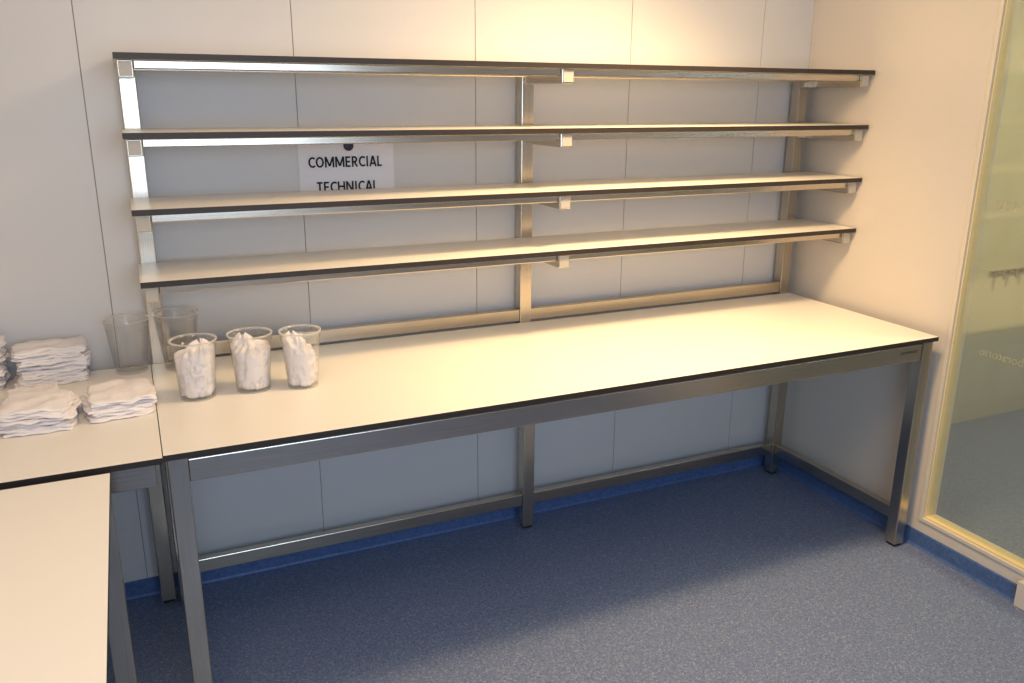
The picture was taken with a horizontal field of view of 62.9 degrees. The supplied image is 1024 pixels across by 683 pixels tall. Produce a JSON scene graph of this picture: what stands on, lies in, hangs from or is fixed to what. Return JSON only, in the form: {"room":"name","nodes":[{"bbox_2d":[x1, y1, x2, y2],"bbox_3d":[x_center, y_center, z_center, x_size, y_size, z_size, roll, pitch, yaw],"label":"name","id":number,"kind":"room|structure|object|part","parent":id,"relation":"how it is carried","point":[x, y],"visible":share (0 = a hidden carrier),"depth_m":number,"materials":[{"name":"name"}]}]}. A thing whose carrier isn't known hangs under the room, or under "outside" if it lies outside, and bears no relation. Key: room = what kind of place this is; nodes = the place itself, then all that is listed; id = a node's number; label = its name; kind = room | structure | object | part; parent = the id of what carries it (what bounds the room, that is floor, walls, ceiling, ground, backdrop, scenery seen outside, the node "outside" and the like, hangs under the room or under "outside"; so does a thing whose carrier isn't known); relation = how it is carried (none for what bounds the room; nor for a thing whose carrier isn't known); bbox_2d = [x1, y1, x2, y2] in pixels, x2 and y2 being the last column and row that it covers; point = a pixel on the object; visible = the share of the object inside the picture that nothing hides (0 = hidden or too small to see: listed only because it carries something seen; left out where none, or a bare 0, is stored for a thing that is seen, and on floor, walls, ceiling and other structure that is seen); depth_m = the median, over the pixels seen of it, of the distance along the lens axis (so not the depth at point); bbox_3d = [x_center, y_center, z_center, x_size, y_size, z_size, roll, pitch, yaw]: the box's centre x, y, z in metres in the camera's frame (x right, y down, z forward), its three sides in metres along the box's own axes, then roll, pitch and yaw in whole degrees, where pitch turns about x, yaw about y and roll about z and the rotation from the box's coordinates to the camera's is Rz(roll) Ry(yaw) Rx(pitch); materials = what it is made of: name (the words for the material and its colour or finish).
{"room":"clean room","nodes":[
{"label":"clean room","id":0,"kind":"room"},
{"bbox_2d":[0,0,1023,582],"bbox_3d":[0.766,-0.593,3.690,6.750,2.620,0.102,-7,18,-23],"label":"wall","id":1,"kind":"structure","parent":0,"point":[70,259],"depth_m":3.13,"materials":[{"name":"paint"}]},
{"bbox_2d":[297,143,394,191],"bbox_3d":[-0.584,-0.601,2.985,0.342,0.245,0.012,-7,18,-23],"label":"wall sign","id":2,"kind":"object","parent":1,"relation":"attached to","point":[322,167],"visible":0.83,"depth_m":2.98,"materials":[{"name":"white paper"}]},
{"bbox_2d":[124,455,764,601],"bbox_3d":[-0.493,0.800,3.442,3.950,0.070,0.016,-7,18,-23],"label":"baseboard","id":3,"kind":"structure","parent":1,"relation":"attached to","point":[147,587],"depth_m":3.50,"materials":[{"name":"blue plastic"}]},
{"bbox_2d":[989,267,1023,278],"bbox_3d":[2.840,-0.390,4.641,0.500,0.050,0.058,-7,18,-23],"label":"hook rail","id":4,"kind":"object","parent":1,"relation":"attached to","point":[1015,271],"visible":1,"depth_m":4.58,"materials":[{"name":"metal"}]},
{"bbox_2d":[108,408,1023,682],"bbox_3d":[1.679,1.289,2.122,6.950,0.100,4.566,-7,18,-23],"label":"floor","id":5,"kind":"structure","parent":0,"point":[751,575],"depth_m":3.07,"materials":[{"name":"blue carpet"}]},
{"bbox_2d":[0,473,137,682],"bbox_3d":[-1.086,0.990,1.306,0.930,0.900,1.478,-7,18,-23],"label":"work table","id":6,"kind":"object","parent":5,"relation":"on","point":[63,601],"visible":1,"depth_m":1.60,"materials":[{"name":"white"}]},
{"bbox_3d":[-0.978,0.761,2.098,0.050,0.871,0.050,-7,18,-23],"label":"leg","id":7,"kind":"part","parent":6,"relation":"part of","materials":[{"name":"metal"}]},
{"bbox_2d":[0,365,176,602],"bbox_3d":[-1.554,0.673,2.376,1.099,0.900,0.855,-7,18,-23],"label":"work table","id":8,"kind":"object","parent":5,"relation":"on","point":[128,449],"visible":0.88,"depth_m":2.17,"materials":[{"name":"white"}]},
{"bbox_2d":[0,335,10,389],"bbox_3d":[-1.658,0.071,2.557,0.217,0.152,0.181,-7,18,-23],"label":"folded towels","id":9,"kind":"object","parent":8,"relation":"on","point":[4,373],"visible":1,"depth_m":2.58,"materials":[{"name":"fabric"}]},
{"bbox_2d":[6,382,58,397],"bbox_3d":[-1.416,0.156,2.479,0.144,0.036,0.129,-7,18,-23],"label":"folded towels","id":10,"kind":"object","parent":8,"relation":"on","point":[39,387],"visible":0.23,"depth_m":2.49,"materials":[{"name":"fabric"}]},
{"bbox_2d":[0,389,80,438],"bbox_3d":[-1.300,0.189,2.298,0.210,0.076,0.205,-7,18,-23],"label":"folded towels","id":11,"kind":"object","parent":8,"relation":"on","point":[45,411],"visible":1,"depth_m":2.24,"materials":[{"name":"fabric"}]},
{"bbox_2d":[10,335,91,388],"bbox_3d":[-1.456,0.060,2.653,0.233,0.123,0.172,-8,18,-27],"label":"folded towels","id":12,"kind":"object","parent":8,"relation":"on","point":[60,361],"visible":0.98,"depth_m":2.60,"materials":[{"name":"fabric"}]},
{"bbox_2d":[79,378,157,422],"bbox_3d":[-1.135,0.161,2.415,0.200,0.066,0.205,-10,19,-31],"label":"folded towels","id":13,"kind":"object","parent":8,"relation":"on","point":[117,398],"visible":0.98,"depth_m":2.36,"materials":[{"name":"fabric"}]},
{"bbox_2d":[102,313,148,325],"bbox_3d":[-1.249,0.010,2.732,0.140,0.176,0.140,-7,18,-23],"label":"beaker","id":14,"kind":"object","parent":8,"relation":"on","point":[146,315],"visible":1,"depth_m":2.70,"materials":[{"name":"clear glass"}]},
{"bbox_3d":[-1.249,0.514,2.935,0.050,0.871,0.048,-7,18,-23],"label":"leg","id":15,"kind":"part","parent":8,"relation":"part of","materials":[{"name":"metal"}]},
{"bbox_2d":[151,293,938,682],"bbox_3d":[0.207,0.461,3.138,2.756,0.900,0.817,-7,18,-23],"label":"work table","id":16,"kind":"object","parent":5,"relation":"on","point":[392,392],"visible":1,"depth_m":2.86,"materials":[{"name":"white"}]},
{"bbox_3d":[-1.179,0.515,2.935,0.050,0.871,0.050,-7,18,-23],"label":"leg","id":17,"kind":"part","parent":16,"relation":"part of","materials":[{"name":"metal"}]},
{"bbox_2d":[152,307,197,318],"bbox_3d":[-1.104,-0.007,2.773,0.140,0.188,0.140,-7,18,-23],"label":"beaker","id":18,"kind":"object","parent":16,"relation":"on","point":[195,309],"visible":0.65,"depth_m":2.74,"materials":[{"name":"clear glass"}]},
{"bbox_3d":[-0.867,0.708,2.281,0.050,0.871,0.050,-7,18,-23],"label":"leg","id":19,"kind":"part","parent":16,"relation":"part of","materials":[{"name":"metal"}]},
{"bbox_2d":[168,333,216,398],"bbox_3d":[-0.943,0.077,2.497,0.135,0.183,0.135,-7,18,-23],"label":"beaker","id":20,"kind":"object","parent":16,"relation":"on","point":[195,364],"visible":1,"depth_m":2.46,"materials":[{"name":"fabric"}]},
{"bbox_2d":[226,327,271,389],"bbox_3d":[-0.798,0.057,2.567,0.135,0.183,0.135,-7,18,-23],"label":"beaker","id":21,"kind":"object","parent":16,"relation":"on","point":[250,356],"visible":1,"depth_m":2.54,"materials":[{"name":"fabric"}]},
{"bbox_2d":[278,324,320,386],"bbox_3d":[-0.654,0.048,2.601,0.128,0.183,0.128,-7,18,-23],"label":"beaker","id":22,"kind":"object","parent":16,"relation":"on","point":[300,356],"visible":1,"depth_m":2.57,"materials":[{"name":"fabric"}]},
{"bbox_2d":[112,52,874,363],"bbox_3d":[0.113,-0.476,3.131,2.796,1.062,0.367,-7,18,-23],"label":"shelf rack","id":23,"kind":"object","parent":16,"relation":"attached to","point":[156,278],"visible":0.99,"depth_m":2.93,"materials":[{"name":"silver metal"}]},
{"bbox_3d":[-1.125,-0.789,2.433,0.042,0.048,0.303,-7,18,-23],"label":"arm","id":24,"kind":"part","parent":23,"relation":"part of","materials":[{"name":"metal"}]},
{"bbox_3d":[-1.126,-0.584,2.493,0.042,0.048,0.303,-7,18,-23],"label":"arm","id":25,"kind":"part","parent":23,"relation":"part of","materials":[{"name":"metal"}]},
{"bbox_3d":[-1.196,-0.357,2.730,0.050,1.043,0.049,-7,18,-23],"label":"post","id":26,"kind":"part","parent":23,"relation":"part of","materials":[{"name":"metal"}]},
{"bbox_3d":[-1.127,-0.379,2.553,0.042,0.048,0.303,-7,18,-23],"label":"arm","id":27,"kind":"part","parent":23,"relation":"part of","materials":[{"name":"metal"}]},
{"bbox_3d":[-1.128,-0.176,2.612,0.042,0.048,0.303,-7,18,-23],"label":"arm","id":28,"kind":"part","parent":23,"relation":"part of","materials":[{"name":"metal"}]},
{"bbox_3d":[-0.547,-0.907,2.806,1.332,0.024,0.023,-7,18,-23],"label":"support rail","id":29,"kind":"part","parent":23,"relation":"part of","materials":[{"name":"metal"}]},
{"bbox_3d":[-0.574,-0.036,3.111,1.315,0.050,0.030,-7,18,-23],"label":"rail","id":30,"kind":"part","parent":23,"relation":"part of","materials":[{"name":"metal"}]},
{"bbox_3d":[-0.445,-0.843,2.590,1.332,0.024,0.022,-7,18,-23],"label":"support rail","id":31,"kind":"part","parent":23,"relation":"part of","materials":[{"name":"metal"}]},
{"bbox_3d":[-0.447,-0.639,2.650,1.332,0.024,0.022,-7,18,-23],"label":"support rail","id":32,"kind":"part","parent":23,"relation":"part of","materials":[{"name":"metal"}]},
{"bbox_3d":[-0.448,-0.433,2.710,1.332,0.024,0.022,-7,18,-23],"label":"support rail","id":33,"kind":"part","parent":23,"relation":"part of","materials":[{"name":"metal"}]},
{"bbox_3d":[-0.449,-0.231,2.769,1.332,0.024,0.022,-7,18,-23],"label":"support rail","id":34,"kind":"part","parent":23,"relation":"part of","materials":[{"name":"metal"}]},
{"bbox_3d":[0.047,-0.508,3.272,0.050,1.043,0.049,-7,18,-23],"label":"post","id":35,"kind":"part","parent":23,"relation":"part of","materials":[{"name":"metal"}]},
{"bbox_3d":[0.128,-0.737,3.040,0.046,0.048,0.303,-7,18,-23],"label":"arm","id":36,"kind":"part","parent":23,"relation":"part of","materials":[{"name":"metal"}]},
{"bbox_3d":[0.129,-0.941,2.980,0.046,0.048,0.303,-7,18,-23],"label":"arm","id":37,"kind":"part","parent":23,"relation":"part of","materials":[{"name":"metal"}]},
{"bbox_3d":[0.126,-0.531,3.100,0.046,0.048,0.303,-7,18,-23],"label":"arm","id":38,"kind":"part","parent":23,"relation":"part of","materials":[{"name":"metal"}]},
{"bbox_3d":[0.125,-0.329,3.159,0.046,0.048,0.303,-7,18,-23],"label":"arm","id":39,"kind":"part","parent":23,"relation":"part of","materials":[{"name":"metal"}]},
{"bbox_3d":[0.653,-0.185,3.647,1.280,0.050,0.030,-7,18,-23],"label":"rail","id":40,"kind":"part","parent":23,"relation":"part of","materials":[{"name":"metal"}]},
{"bbox_3d":[0.699,-1.059,3.350,1.313,0.024,0.023,-7,18,-23],"label":"support rail","id":41,"kind":"part","parent":23,"relation":"part of","materials":[{"name":"metal"}]},
{"bbox_3d":[0.797,-0.382,3.313,1.313,0.024,0.022,-7,18,-23],"label":"support rail","id":42,"kind":"part","parent":23,"relation":"part of","materials":[{"name":"metal"}]},
{"bbox_3d":[0.799,-0.585,3.254,1.313,0.024,0.022,-7,18,-23],"label":"support rail","id":43,"kind":"part","parent":23,"relation":"part of","materials":[{"name":"metal"}]},
{"bbox_3d":[0.800,-0.790,3.194,1.313,0.024,0.022,-7,18,-23],"label":"support rail","id":44,"kind":"part","parent":23,"relation":"part of","materials":[{"name":"metal"}]},
{"bbox_3d":[0.801,-0.995,3.134,1.313,0.024,0.022,-7,18,-23],"label":"support rail","id":45,"kind":"part","parent":23,"relation":"part of","materials":[{"name":"metal"}]},
{"bbox_3d":[1.259,-0.655,3.801,0.050,1.043,0.049,-7,18,-23],"label":"post","id":46,"kind":"part","parent":23,"relation":"part of","materials":[{"name":"metal"}]},
{"bbox_3d":[1.274,-1.124,3.630,0.045,0.048,0.021,-7,18,-23],"label":"arm plate","id":47,"kind":"part","parent":23,"relation":"part of","materials":[{"name":"metal"}]},
{"bbox_3d":[1.361,-0.479,3.699,0.043,0.048,0.303,-7,18,-23],"label":"arm","id":48,"kind":"part","parent":23,"relation":"part of","materials":[{"name":"metal"}]},
{"bbox_3d":[1.364,-0.887,3.580,0.043,0.048,0.303,-7,18,-23],"label":"arm","id":49,"kind":"part","parent":23,"relation":"part of","materials":[{"name":"metal"}]},
{"bbox_3d":[1.363,-0.682,3.640,0.043,0.048,0.303,-7,18,-23],"label":"arm","id":50,"kind":"part","parent":23,"relation":"part of","materials":[{"name":"metal"}]},
{"bbox_3d":[1.365,-1.092,3.520,0.043,0.048,0.303,-7,18,-23],"label":"arm","id":51,"kind":"part","parent":23,"relation":"part of","materials":[{"name":"metal"}]},
{"bbox_3d":[0.062,0.364,3.477,0.050,0.871,0.050,-7,18,-23],"label":"leg","id":52,"kind":"part","parent":16,"relation":"part of","materials":[{"name":"metal"}]},
{"bbox_3d":[1.281,0.215,4.009,0.050,0.871,0.050,-7,18,-23],"label":"leg","id":53,"kind":"part","parent":16,"relation":"part of","materials":[{"name":"metal"}]},
{"bbox_3d":[1.585,0.410,3.352,0.050,0.871,0.050,-7,18,-23],"label":"leg","id":54,"kind":"part","parent":16,"relation":"part of","materials":[{"name":"metal"}]},
{"bbox_2d":[781,0,1023,583],"bbox_3d":[2.243,-0.087,1.994,0.080,2.620,4.386,-7,18,-23],"label":"wall","id":55,"kind":"structure","parent":0,"point":[922,106],"depth_m":3.40,"materials":[{"name":"paint"}]},
{"bbox_2d":[779,458,1016,602],"bbox_3d":[1.572,0.753,3.645,0.016,0.070,1.342,-7,18,-23],"label":"baseboard","id":56,"kind":"structure","parent":55,"relation":"attached to","point":[1002,586],"depth_m":3.43,"materials":[{"name":"blue plastic"}]},
{"bbox_2d":[918,0,1023,574],"bbox_3d":[1.954,-0.210,2.588,0.046,2.250,1.196,-7,18,-23],"label":"window frame","id":57,"kind":"structure","parent":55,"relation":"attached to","point":[1010,8],"depth_m":3.13,"materials":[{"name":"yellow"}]},
{"bbox_2d":[1013,580,1023,610],"bbox_3d":[1.861,0.924,3.015,0.028,0.100,0.085,-7,18,-23],"label":"trim","id":58,"kind":"structure","parent":55,"relation":"attached to","point":[1019,596],"depth_m":3.03,"materials":[{"name":"paint"}]},
{"bbox_3d":[1.951,-0.210,2.587,0.006,2.242,1.188,-7,18,-23],"label":"glass pane","id":59,"kind":"object","parent":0,"visible":0},
{"bbox_2d":[979,349,1023,367],"bbox_3d":[1.789,0.059,3.044,0.001,0.031,0.201,-7,18,-23],"label":"lettering","id":60,"kind":"object","parent":59,"relation":"attached to","point":[986,349],"visible":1,"depth_m":3.05,"materials":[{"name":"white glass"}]},
{"bbox_2d":[994,199,1018,210],"bbox_3d":[1.754,-0.484,2.975,0.001,0.035,0.092,-7,18,-23],"label":"lettering","id":61,"kind":"object","parent":59,"relation":"attached to","point":[998,199],"visible":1,"depth_m":2.98,"materials":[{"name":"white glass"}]}
]}

